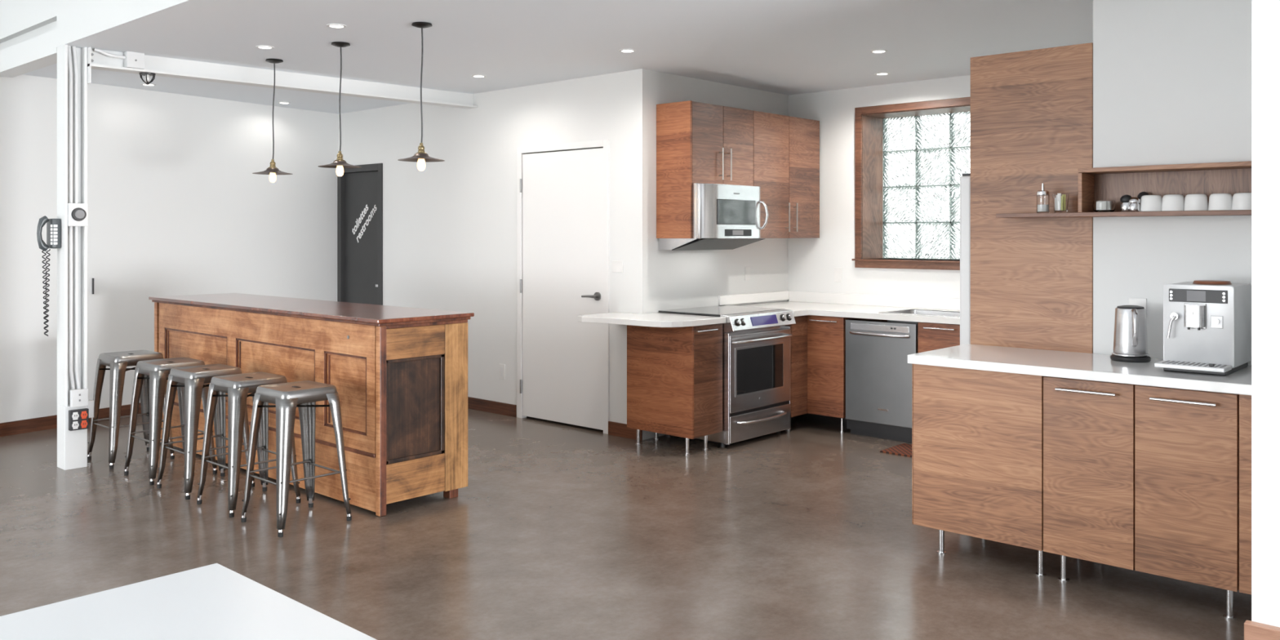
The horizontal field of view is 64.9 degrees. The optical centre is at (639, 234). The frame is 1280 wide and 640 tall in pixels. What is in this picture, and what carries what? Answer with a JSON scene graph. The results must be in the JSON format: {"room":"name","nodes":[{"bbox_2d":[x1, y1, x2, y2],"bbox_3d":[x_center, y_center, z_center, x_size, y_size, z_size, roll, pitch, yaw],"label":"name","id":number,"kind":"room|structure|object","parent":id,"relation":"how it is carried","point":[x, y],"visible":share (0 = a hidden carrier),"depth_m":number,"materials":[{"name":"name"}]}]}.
{"room":"kitchen","nodes":[
{"label":"kitchen","id":0,"kind":"room"},
{"bbox_2d":[56,0,187,47],"bbox_3d":[1.165,-1.857,2.089,13.080,1.319,0.140,0,0,42],"label":"wall","id":1,"kind":"structure","parent":0,"point":[76,20],"depth_m":5.98,"materials":[{"name":"white paint"}]},
{"bbox_2d":[0,0,57,77],"bbox_3d":[-4.187,-1.839,6.943,1.371,1.355,0.140,0,0,42],"label":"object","id":2,"kind":"structure","parent":1,"relation":"attached to","point":[28,28],"depth_m":6.87,"materials":[{"name":"white paint"}]},
{"bbox_2d":[0,74,338,422],"bbox_3d":[-6.268,-0.516,5.205,0.198,4.000,11.658,0,0,33],"label":"wall","id":3,"kind":"structure","parent":0,"point":[177,206],"depth_m":8.34,"materials":[{"name":"white paint"}]},
{"bbox_2d":[0,402,141,436],"bbox_3d":[-6.160,1.435,5.175,0.016,0.098,11.528,0,0,33],"label":"baseboard","id":4,"kind":"structure","parent":3,"relation":"attached to","point":[11,428],"depth_m":7.61,"materials":[{"name":"brown wood"}]},
{"bbox_2d":[92,278,93,293],"bbox_3d":[-4.321,0.408,7.955,0.021,0.126,0.008,0,0,42],"label":"wall bracket","id":5,"kind":"object","parent":3,"relation":"attached to","point":[92,278],"visible":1,"depth_m":7.95,"materials":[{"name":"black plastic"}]},
{"bbox_2d":[338,68,655,439],"bbox_3d":[-1.441,0.144,8.678,4.064,2.680,0.140,0,0,42],"label":"wall","id":6,"kind":"structure","parent":0,"point":[450,225],"depth_m":8.41,"materials":[{"name":"white paint"}]},
{"bbox_2d":[337,163,382,305],"bbox_3d":[-2.662,0.406,9.777,0.770,2.155,0.154,0,0,42],"label":"door","id":7,"kind":"structure","parent":6,"relation":"in","point":[359,190],"depth_m":9.78,"materials":[{"name":"grey paint"}]},
{"bbox_2d":[467,396,516,417],"bbox_3d":[-1.717,1.435,8.824,1.910,0.098,0.016,0,0,42],"label":"baseboard","id":8,"kind":"structure","parent":6,"relation":"attached to","point":[492,406],"depth_m":8.37,"materials":[{"name":"brown wood"}]},
{"bbox_2d":[516,139,609,434],"bbox_3d":[-0.597,0.389,7.841,1.030,2.190,0.167,0,0,42],"label":"door","id":9,"kind":"structure","parent":6,"relation":"in","point":[563,189],"depth_m":7.81,"materials":[{"name":"white paint"}]},
{"bbox_2d":[608,421,642,440],"bbox_3d":[-0.110,1.435,7.366,0.329,0.098,0.016,0,0,42],"label":"baseboard","id":10,"kind":"structure","parent":6,"relation":"attached to","point":[615,428],"depth_m":7.37,"materials":[{"name":"brown wood"}]},
{"bbox_3d":[-1.137,1.131,8.302,0.070,0.125,0.008,0,0,42],"label":"wall outlet","id":11,"kind":"object","parent":6,"relation":"attached to","visible":0},
{"bbox_2d":[500,367,503,376],"bbox_3d":[-1.139,1.131,8.300,0.034,0.075,0.002,0,0,42],"label":"socket","id":12,"kind":"object","parent":11,"relation":"attached to","point":[501,368],"depth_m":8.30,"materials":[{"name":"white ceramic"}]},
{"bbox_2d":[23,0,1093,114],"bbox_3d":[2.228,-1.256,4.838,15.400,0.120,5.640,0,0,42],"label":"ceiling","id":13,"kind":"structure","parent":0,"point":[788,47],"depth_m":6.18,"materials":[{"name":"white paint"}]},
{"bbox_2d":[141,83,155,85],"bbox_3d":[-3.914,-1.193,8.017,0.112,0.006,0.112,0,0,42],"label":"recessed light","id":14,"kind":"object","parent":13,"relation":"in","point":[144,84],"visible":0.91,"depth_m":8.00,"materials":[{"name":"white ceramic"}]},
{"bbox_2d":[255,44,274,48],"bbox_3d":[-2.390,-1.193,6.416,0.112,0.006,0.112,0,0,42],"label":"recessed light","id":15,"kind":"object","parent":13,"relation":"in","point":[262,46],"visible":1,"depth_m":6.39,"materials":[{"name":"white ceramic"}]},
{"bbox_2d":[252,58,293,182],"bbox_3d":[-2.512,-0.776,6.886,0.262,0.840,0.262,0,0,42],"label":"pendant lamp","id":16,"kind":"object","parent":13,"relation":"hanging from","point":[272,171],"visible":1,"depth_m":6.88,"materials":[{"name":"metal"}]},
{"bbox_2d":[267,159,277,168],"bbox_3d":[-2.512,-0.481,6.886,0.066,0.069,0.066,0,0,42],"label":"socket","id":17,"kind":"object","parent":16,"relation":"attached to","point":[273,163],"depth_m":6.87,"materials":[{"name":"gold metal"}]},
{"bbox_2d":[87,47,477,108],"bbox_3d":[-2.486,-1.081,7.508,3.006,0.229,0.130,0,0,-45],"label":"steel beam","id":18,"kind":"structure","parent":13,"relation":"attached to","point":[161,66],"depth_m":7.33,"materials":[{"name":"white paint"}]},
{"bbox_2d":[123,51,144,69],"bbox_3d":[-3.325,-1.143,6.617,0.068,0.104,0.109,0,0,42],"label":"junction box","id":19,"kind":"object","parent":18,"relation":"on","point":[133,60],"visible":1,"depth_m":6.59,"materials":[{"name":"white metal"}]},
{"bbox_2d":[93,48,125,59],"bbox_3d":[-3.428,-1.170,6.511,0.186,0.054,0.030,0,0,-43],"label":"conduit pipe","id":20,"kind":"object","parent":19,"relation":"attached to","point":[97,50],"visible":1,"depth_m":6.50,"materials":[{"name":"white metal"}]},
{"bbox_2d":[138,71,155,84],"bbox_3d":[-3.283,-1.036,6.710,0.100,0.076,0.100,0,0,42],"label":"lamp","id":21,"kind":"object","parent":18,"relation":"attached to","point":[147,78],"visible":1,"depth_m":6.70,"materials":[{"name":"black metal"}]},
{"bbox_2d":[326,23,346,27],"bbox_3d":[-1.736,-1.193,5.761,0.112,0.006,0.112,0,0,42],"label":"recessed light","id":22,"kind":"object","parent":13,"relation":"in","point":[331,25],"visible":1,"depth_m":5.74,"materials":[{"name":"white ceramic"}]},
{"bbox_2d":[318,41,361,176],"bbox_3d":[-1.876,-0.779,6.293,0.262,0.833,0.262,0,0,42],"label":"pendant lamp","id":23,"kind":"object","parent":13,"relation":"hanging from","point":[340,164],"visible":1,"depth_m":6.28,"materials":[{"name":"metal"}]},
{"bbox_2d":[334,151,345,160],"bbox_3d":[-1.876,-0.488,6.293,0.066,0.069,0.066,0,0,42],"label":"socket","id":24,"kind":"object","parent":23,"relation":"attached to","point":[340,156],"depth_m":6.28,"materials":[{"name":"gold metal"}]},
{"bbox_2d":[397,22,444,170],"bbox_3d":[-1.240,-0.778,5.709,0.262,0.835,0.262,0,0,42],"label":"pendant lamp","id":25,"kind":"object","parent":13,"relation":"hanging from","point":[421,157],"visible":1,"depth_m":5.70,"materials":[{"name":"metal"}]},
{"bbox_2d":[415,142,426,153],"bbox_3d":[-1.240,-0.486,5.709,0.066,0.069,0.066,0,0,42],"label":"socket","id":26,"kind":"object","parent":25,"relation":"attached to","point":[421,148],"depth_m":5.69,"materials":[{"name":"gold metal"}]},
{"bbox_2d":[471,75,486,77],"bbox_3d":[-1.216,-1.193,7.591,0.112,0.006,0.112,0,0,42],"label":"recessed light","id":27,"kind":"object","parent":13,"relation":"in","point":[474,76],"visible":1,"depth_m":7.58,"materials":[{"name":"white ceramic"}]},
{"bbox_2d":[618,48,635,52],"bbox_3d":[-0.081,-1.193,6.540,0.112,0.006,0.112,0,0,42],"label":"recessed light","id":28,"kind":"object","parent":13,"relation":"in","point":[621,50],"visible":1,"depth_m":6.53,"materials":[{"name":"white ceramic"}]},
{"bbox_2d":[870,49,887,53],"bbox_3d":[1.557,-1.193,6.561,0.112,0.006,0.112,0,0,42],"label":"recessed light","id":29,"kind":"object","parent":13,"relation":"in","point":[873,51],"visible":1,"depth_m":6.54,"materials":[{"name":"white ceramic"}]},
{"bbox_2d":[874,72,889,75],"bbox_3d":[1.800,-1.193,7.479,0.112,0.006,0.112,0,0,42],"label":"recessed light","id":30,"kind":"object","parent":13,"relation":"in","point":[876,73],"visible":1,"depth_m":7.47,"materials":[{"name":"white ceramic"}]},
{"bbox_2d":[0,408,1251,639],"bbox_3d":[-0.648,1.544,1.667,15.400,0.120,13.800,0,0,42],"label":"floor","id":31,"kind":"structure","parent":0,"point":[557,531],"depth_m":4.76,"materials":[{"name":"concrete"}]},
{"bbox_2d":[57,44,87,470],"bbox_3d":[-3.626,0.144,6.429,0.140,2.680,0.132,0,0,42],"label":"steel column","id":32,"kind":"structure","parent":31,"relation":"on","point":[72,446],"depth_m":6.40,"materials":[{"name":"white paint"}]},
{"bbox_2d":[36,215,61,336],"bbox_3d":[-3.740,0.262,6.357,0.117,0.760,0.126,0,0,42],"label":"wall phone","id":33,"kind":"object","parent":32,"relation":"attached to","point":[53,225],"visible":1,"depth_m":6.34,"materials":[{"name":"grey plastic"}]},
{"bbox_2d":[67,45,75,389],"bbox_3d":[-3.610,-0.106,6.387,0.023,2.182,0.049,0,0,42],"label":"conduit pipe","id":34,"kind":"object","parent":32,"relation":"attached to","point":[69,55],"visible":1,"depth_m":6.38,"materials":[{"name":"white metal"}]},
{"bbox_2d":[71,45,80,389],"bbox_3d":[-3.589,-0.106,6.410,0.023,2.183,0.053,0,0,42],"label":"conduit pipe","id":35,"kind":"object","parent":32,"relation":"attached to","point":[73,48],"visible":1,"depth_m":6.40,"materials":[{"name":"white metal"}]},
{"bbox_2d":[67,203,88,226],"bbox_3d":[-3.550,-0.124,6.370,0.050,0.145,0.112,0,0,42],"label":"gauge","id":36,"kind":"object","parent":32,"relation":"attached to","point":[77,213],"visible":1,"depth_m":6.36,"materials":[{"name":"white metal"}]},
{"bbox_2d":[68,408,88,431],"bbox_3d":[-3.551,1.171,6.373,0.045,0.127,0.108,0,0,42],"label":"power outlet","id":37,"kind":"object","parent":32,"relation":"attached to","point":[78,419],"visible":1,"depth_m":6.36,"materials":[{"name":"black plastic"}]},
{"bbox_2d":[71,412,79,420],"bbox_3d":[-3.557,1.144,6.343,0.009,0.048,0.038,0,0,42],"label":"socket","id":38,"kind":"object","parent":37,"relation":"attached to","point":[75,415],"depth_m":6.34,"materials":[{"name":"white plastic"}]},
{"bbox_2d":[71,421,79,429],"bbox_3d":[-3.557,1.202,6.343,0.009,0.048,0.038,0,0,42],"label":"socket","id":39,"kind":"object","parent":37,"relation":"attached to","point":[75,424],"depth_m":6.34,"materials":[{"name":"white plastic"}]},
{"bbox_2d":[80,410,87,418],"bbox_3d":[-3.523,1.144,6.381,0.009,0.048,0.038,0,0,42],"label":"socket","id":40,"kind":"object","parent":37,"relation":"attached to","point":[83,413],"depth_m":6.38,"materials":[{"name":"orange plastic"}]},
{"bbox_2d":[80,420,87,428],"bbox_3d":[-3.523,1.202,6.381,0.009,0.048,0.038,0,0,42],"label":"socket","id":41,"kind":"object","parent":37,"relation":"attached to","point":[83,423],"depth_m":6.38,"materials":[{"name":"red plastic"}]},
{"bbox_2d":[70,388,88,407],"bbox_3d":[-3.550,1.035,6.375,0.041,0.108,0.097,0,0,42],"label":"outlet box","id":42,"kind":"object","parent":32,"relation":"attached to","point":[78,397],"visible":1,"depth_m":6.36,"materials":[{"name":"white metal"}]},
{"bbox_2d":[87,399,93,417],"bbox_3d":[-3.535,1.119,6.462,0.060,0.110,0.037,0,0,42],"label":"junction box","id":43,"kind":"object","parent":32,"relation":"attached to","point":[91,402],"visible":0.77,"depth_m":6.44,"materials":[{"name":"white metal"}]},
{"bbox_2d":[87,350,174,468],"bbox_3d":[-3.364,1.134,6.654,0.407,0.700,0.407,0,0,42],"label":"metal stool","id":44,"kind":"object","parent":31,"relation":"on","point":[117,362],"visible":0.85,"depth_m":6.57,"materials":[{"name":"metal"}]},
{"bbox_2d":[124,357,217,484],"bbox_3d":[-2.907,1.134,6.239,0.407,0.700,0.407,0,0,42],"label":"metal stool","id":45,"kind":"object","parent":31,"relation":"on","point":[157,370],"visible":0.77,"depth_m":6.16,"materials":[{"name":"metal"}]},
{"bbox_2d":[0,563,377,639],"bbox_3d":[-1.248,1.109,1.052,1.163,0.750,2.182,0,0,42],"label":"table","id":46,"kind":"object","parent":31,"relation":"on","point":[213,602],"visible":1,"depth_m":1.94,"materials":[{"name":"white ceramic"}]},
{"bbox_2d":[156,364,254,499],"bbox_3d":[-2.550,1.134,5.914,0.407,0.700,0.407,0,0,42],"label":"metal stool","id":47,"kind":"object","parent":31,"relation":"on","point":[193,378],"visible":0.81,"depth_m":5.86,"materials":[{"name":"metal"}]},
{"bbox_2d":[196,371,301,517],"bbox_3d":[-2.159,1.134,5.560,0.407,0.700,0.407,0,0,42],"label":"metal stool","id":48,"kind":"object","parent":31,"relation":"on","point":[237,386],"visible":0.91,"depth_m":5.49,"materials":[{"name":"metal"}]},
{"bbox_2d":[240,380,351,537],"bbox_3d":[-1.779,1.134,5.216,0.407,0.700,0.407,0,0,42],"label":"metal stool","id":49,"kind":"object","parent":31,"relation":"on","point":[304,395],"visible":1,"depth_m":5.18,"materials":[{"name":"metal"}]},
{"bbox_2d":[148,293,474,516],"bbox_3d":[-2.225,0.964,6.453,2.894,1.040,0.636,0,0,42],"label":"kitchen island","id":50,"kind":"object","parent":31,"relation":"on","point":[399,375],"visible":0.77,"depth_m":5.61,"materials":[{"name":"brown wood"}]},
{"bbox_2d":[626,323,722,454],"bbox_3d":[0.253,1.050,7.043,0.636,0.869,0.331,0,0,42],"label":"base cabinet","id":51,"kind":"object","parent":31,"relation":"on","point":[674,375],"visible":0.98,"depth_m":6.89,"materials":[{"name":"brown wood"}]},
{"bbox_2d":[577,311,725,327],"bbox_3d":[0.058,0.592,7.024,0.888,0.040,0.622,0,0,42],"label":"countertop","id":52,"kind":"structure","parent":51,"relation":"on","point":[654,319],"depth_m":6.89,"materials":[{"name":"white stone"}]},
{"bbox_2d":[658,305,795,447],"bbox_3d":[0.663,1.021,7.425,0.730,0.926,0.772,0,0,42],"label":"stove","id":53,"kind":"object","parent":31,"relation":"on","point":[757,340],"visible":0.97,"depth_m":7.19,"materials":[{"name":"metal"}]},
{"bbox_2d":[658,305,785,316],"bbox_3d":[0.612,0.564,7.471,0.592,0.012,0.768,0,0,42],"label":"glass cooktop","id":54,"kind":"object","parent":53,"relation":"in","point":[717,310],"depth_m":7.38,"materials":[{"name":"glass"}]},
{"bbox_2d":[785,315,885,432],"bbox_3d":[1.323,1.050,7.937,0.895,0.868,0.865,0,0,42],"label":"base cabinet","id":55,"kind":"object","parent":31,"relation":"on","point":[818,343],"visible":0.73,"depth_m":7.59,"materials":[{"name":"brown wood"}]},
{"bbox_2d":[718,290,959,324],"bbox_3d":[1.883,0.548,7.431,2.535,0.128,0.979,0,0,42],"label":"countertop","id":56,"kind":"structure","parent":55,"relation":"on","point":[802,303],"depth_m":7.90,"materials":[{"name":"white stone"}]},
{"bbox_2d":[878,308,959,324],"bbox_3d":[2.199,0.646,7.240,0.814,0.160,0.484,0,0,42],"label":"sink","id":57,"kind":"object","parent":56,"relation":"in","point":[908,311],"visible":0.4,"depth_m":7.45,"materials":[{"name":"silver metal"}]},
{"bbox_2d":[845,319,917,442],"bbox_3d":[1.914,1.058,7.478,0.577,0.852,0.650,0,0,42],"label":"dishwasher","id":58,"kind":"object","parent":31,"relation":"on","point":[878,372],"visible":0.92,"depth_m":7.28,"materials":[{"name":"silver metal"}]},
{"bbox_2d":[880,443,911,457],"bbox_3d":[2.062,1.479,6.702,0.850,0.010,0.340,0,0,42],"label":"floor mat","id":59,"kind":"object","parent":31,"relation":"on","point":[904,449],"visible":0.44,"depth_m":6.88,"materials":[{"name":"brown fabric"}]},
{"bbox_2d":[917,322,959,352],"bbox_3d":[2.519,1.051,6.976,0.982,0.866,0.681,0,0,42],"label":"base cabinet","id":60,"kind":"object","parent":31,"relation":"on","point":[931,336],"visible":0.15,"depth_m":6.98,"materials":[{"name":"brown wood"}]},
{"bbox_2d":[960,173,970,345],"bbox_3d":[2.260,0.583,5.295,0.967,1.803,0.820,0,0,42],"label":"refrigerator","id":61,"kind":"object","parent":31,"relation":"on","point":[965,180],"visible":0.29,"depth_m":5.25,"materials":[{"name":"white metal"}]},
{"bbox_2d":[911,364,1045,577],"bbox_3d":[1.703,1.045,4.757,0.606,0.878,0.585,0,0,42],"label":"base cabinet","id":62,"kind":"object","parent":31,"relation":"on","point":[977,435],"visible":0.73,"depth_m":4.53,"materials":[{"name":"brown wood"}]},
{"bbox_2d":[970,42,1093,353],"bbox_3d":[1.929,0.286,4.987,0.603,2.395,0.019,0,0,42],"label":"wood panel","id":63,"kind":"object","parent":31,"relation":"on","point":[1032,110],"visible":0.56,"depth_m":4.98,"materials":[{"name":"brown wood"}]},
{"bbox_2d":[1043,376,1251,620],"bbox_3d":[2.221,1.045,4.254,0.829,0.878,0.614,0,0,42],"label":"base cabinet","id":64,"kind":"object","parent":31,"relation":"on","point":[1153,480],"visible":0.81,"depth_m":4.04,"materials":[{"name":"brown wood"}]},
{"bbox_2d":[907,343,1251,395],"bbox_3d":[2.007,0.584,4.471,1.450,0.040,0.648,0,0,42],"label":"countertop","id":65,"kind":"structure","parent":64,"relation":"on","point":[1052,363],"depth_m":4.34,"materials":[{"name":"white stone"}]},
{"bbox_2d":[1110,305,1151,362],"bbox_3d":[2.199,0.440,4.502,0.164,0.246,0.178,0,0,-25],"label":"electric kettle","id":66,"kind":"object","parent":65,"relation":"on","point":[1130,336],"visible":1,"depth_m":4.45,"materials":[{"name":"silver metal"}]},
{"bbox_2d":[1154,280,1251,375],"bbox_3d":[2.362,0.379,4.213,0.263,0.368,0.465,0,0,42],"label":"coffee machine","id":67,"kind":"object","parent":65,"relation":"on","point":[1207,323],"visible":1,"depth_m":4.12,"materials":[{"name":"silver plastic"}]},
{"bbox_2d":[1154,360,1231,373],"bbox_3d":[2.245,0.535,4.090,0.255,0.017,0.125,0,0,42],"label":"drip tray","id":68,"kind":"object","parent":67,"relation":"on","point":[1180,366],"depth_m":4.08,"materials":[{"name":"silver metal"}]},
{"bbox_2d":[1161,360,1226,367],"bbox_3d":[2.249,0.525,4.086,0.215,0.002,0.095,0,0,42],"label":"grille","id":69,"kind":"object","parent":67,"relation":"attached to","point":[1164,363],"depth_m":4.08,"materials":[{"name":"silver metal"}]},
{"bbox_2d":[655,71,788,436],"bbox_3d":[0.774,0.144,8.201,0.140,2.680,2.130,0,0,42],"label":"wall","id":70,"kind":"structure","parent":0,"point":[692,278],"depth_m":7.89,"materials":[{"name":"white paint"}]},
{"bbox_2d":[656,100,753,238],"bbox_3d":[0.510,-0.462,7.532,0.363,0.980,0.763,0,0,42],"label":"upper cabinet","id":71,"kind":"object","parent":70,"relation":"attached to","point":[697,142],"visible":0.85,"depth_m":7.30,"materials":[{"name":"brown wood"}]},
{"bbox_2d":[657,182,768,250],"bbox_3d":[0.567,-0.124,7.492,0.497,0.480,0.739,0,0,42],"label":"microwave oven","id":72,"kind":"object","parent":71,"relation":"attached to","point":[725,216],"visible":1,"depth_m":7.29,"materials":[{"name":"metal"}]},
{"bbox_2d":[671,238,765,250],"bbox_3d":[0.590,0.073,7.472,0.310,0.087,0.735,0,0,42],"label":"vent hood","id":73,"kind":"object","parent":72,"relation":"attached to","point":[677,244],"depth_m":7.37,"materials":[{"name":"silver metal"}]},
{"bbox_2d":[744,266,750,280],"bbox_3d":[0.876,0.319,8.204,0.006,0.110,0.070,0,0,42],"label":"wall outlet","id":74,"kind":"object","parent":70,"relation":"attached to","point":[747,269],"visible":1,"depth_m":8.20,"materials":[{"name":"white plastic"}]},
{"bbox_2d":[753,111,819,238],"bbox_3d":[1.082,-0.461,8.163,0.363,0.979,0.937,0,0,42],"label":"upper cabinet","id":75,"kind":"object","parent":70,"relation":"attached to","point":[786,148],"visible":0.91,"depth_m":8.05,"materials":[{"name":"brown wood"}]},
{"bbox_2d":[788,75,970,301],"bbox_3d":[2.728,0.144,7.597,3.566,2.680,0.400,0,0,42],"label":"wall","id":76,"kind":"structure","parent":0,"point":[812,262],"depth_m":8.27,"materials":[{"name":"white paint"}]},
{"bbox_2d":[851,97,970,270],"bbox_3d":[2.623,-0.381,7.666,2.035,1.300,0.460,0,0,42],"label":"window","id":77,"kind":"structure","parent":76,"relation":"attached to","point":[926,149],"depth_m":8.16,"materials":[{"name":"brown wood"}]},
{"bbox_2d":[1093,0,1251,365],"bbox_3d":[2.471,0.144,4.516,0.828,2.680,0.040,0,0,42],"label":"wall","id":78,"kind":"structure","parent":0,"point":[1172,78],"depth_m":4.57,"materials":[{"name":"white paint"}]},
{"bbox_2d":[995,160,1251,217],"bbox_3d":[2.246,-0.194,4.564,1.220,0.223,0.179,0,0,42],"label":"wall shelf","id":79,"kind":"object","parent":78,"relation":"attached to","point":[1107,184],"visible":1,"depth_m":4.53,"materials":[{"name":"brown wood"}]},
{"bbox_2d":[1035,183,1049,213],"bbox_3d":[1.929,-0.173,4.819,0.060,0.142,0.060,0,0,-29],"label":"sugar dispenser","id":80,"kind":"object","parent":79,"relation":"on","point":[1042,196],"visible":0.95,"depth_m":4.80,"materials":[{"name":"clear glass"}]},
{"bbox_2d":[1036,195,1048,213],"bbox_3d":[1.929,-0.146,4.819,0.057,0.088,0.057,0,0,42],"label":"jar","id":81,"kind":"object","parent":80,"relation":"attached to","point":[1042,201],"depth_m":4.79,"materials":[{"name":"clear glass"}]},
{"bbox_2d":[1052,193,1069,213],"bbox_3d":[1.990,-0.148,4.763,0.074,0.092,0.074,0,0,42],"label":"glass","id":82,"kind":"object","parent":79,"relation":"on","point":[1060,202],"visible":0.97,"depth_m":4.74,"materials":[{"name":"white"}]},
{"bbox_2d":[1092,200,1115,212],"bbox_3d":[2.138,-0.130,4.639,0.096,0.054,0.096,0,0,42],"label":"glass bowl","id":83,"kind":"object","parent":79,"relation":"on","point":[1099,206],"visible":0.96,"depth_m":4.60,"materials":[{"name":"white"}]},
{"bbox_2d":[1120,195,1132,211],"bbox_3d":[2.200,-0.141,4.553,0.052,0.078,0.052,0,0,42],"label":"shaker","id":84,"kind":"object","parent":79,"relation":"on","point":[1124,199],"visible":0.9,"depth_m":4.54,"materials":[{"name":"silver metal"}]},
{"bbox_2d":[1128,196,1140,211],"bbox_3d":[2.220,-0.135,4.523,0.052,0.066,0.052,0,0,42],"label":"shaker","id":85,"kind":"object","parent":79,"relation":"on","point":[1134,202],"visible":0.97,"depth_m":4.50,"materials":[{"name":"silver metal"}]},
{"bbox_2d":[1137,191,1149,204],"bbox_3d":[2.288,-0.149,4.574,0.052,0.092,0.052,0,0,42],"label":"shaker","id":86,"kind":"object","parent":79,"relation":"on","point":[1142,193],"visible":0.3,"depth_m":4.56,"materials":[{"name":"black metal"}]},
{"bbox_2d":[1139,195,1162,211],"bbox_3d":[2.287,-0.139,4.503,0.096,0.073,0.096,0,0,42],"label":"coffee cup","id":87,"kind":"object","parent":79,"relation":"on","point":[1148,202],"visible":0.89,"depth_m":4.47,"materials":[{"name":"white ceramic"}]},
{"bbox_2d":[1160,194,1184,211],"bbox_3d":[2.353,-0.139,4.443,0.096,0.073,0.096,0,0,42],"label":"coffee cup","id":88,"kind":"object","parent":79,"relation":"on","point":[1171,202],"visible":0.91,"depth_m":4.41,"materials":[{"name":"white ceramic"}]},
{"bbox_2d":[1183,194,1208,210],"bbox_3d":[2.421,-0.139,4.382,0.096,0.073,0.096,0,0,42],"label":"coffee cup","id":89,"kind":"object","parent":79,"relation":"on","point":[1192,202],"visible":0.88,"depth_m":4.35,"materials":[{"name":"white ceramic"}]},
{"bbox_2d":[1208,193,1232,210],"bbox_3d":[2.491,-0.139,4.318,0.096,0.073,0.096,0,0,42],"label":"coffee cup","id":90,"kind":"object","parent":79,"relation":"on","point":[1217,202],"visible":0.93,"depth_m":4.28,"materials":[{"name":"white ceramic"}]},
{"bbox_2d":[1231,192,1251,209],"bbox_3d":[2.557,-0.139,4.259,0.096,0.073,0.096,0,0,42],"label":"coffee cup","id":91,"kind":"object","parent":79,"relation":"on","point":[1241,201],"visible":0.71,"depth_m":4.23,"materials":[{"name":"white ceramic"}]},
{"bbox_2d":[1128,297,1146,318],"bbox_3d":[2.296,0.339,4.643,0.076,0.090,0.006,0,0,42],"label":"wall outlet","id":92,"kind":"object","parent":78,"relation":"attached to","point":[1132,301],"visible":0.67,"depth_m":4.64,"materials":[{"name":"white plastic"}]},
{"bbox_2d":[1251,0,1279,626],"bbox_3d":[5.017,0.144,1.653,6.790,2.680,1.010,0,0,42],"label":"wall","id":93,"kind":"structure","parent":0,"point":[1265,14],"depth_m":3.53,"materials":[{"name":"white paint"}]},
{"bbox_2d":[1244,620,1279,639],"bbox_3d":[4.654,1.425,1.273,6.796,0.118,0.040,0,0,42],"label":"baseboard","id":94,"kind":"structure","parent":93,"relation":"attached to","point":[1253,630],"depth_m":3.51,"materials":[{"name":"brown wood"}]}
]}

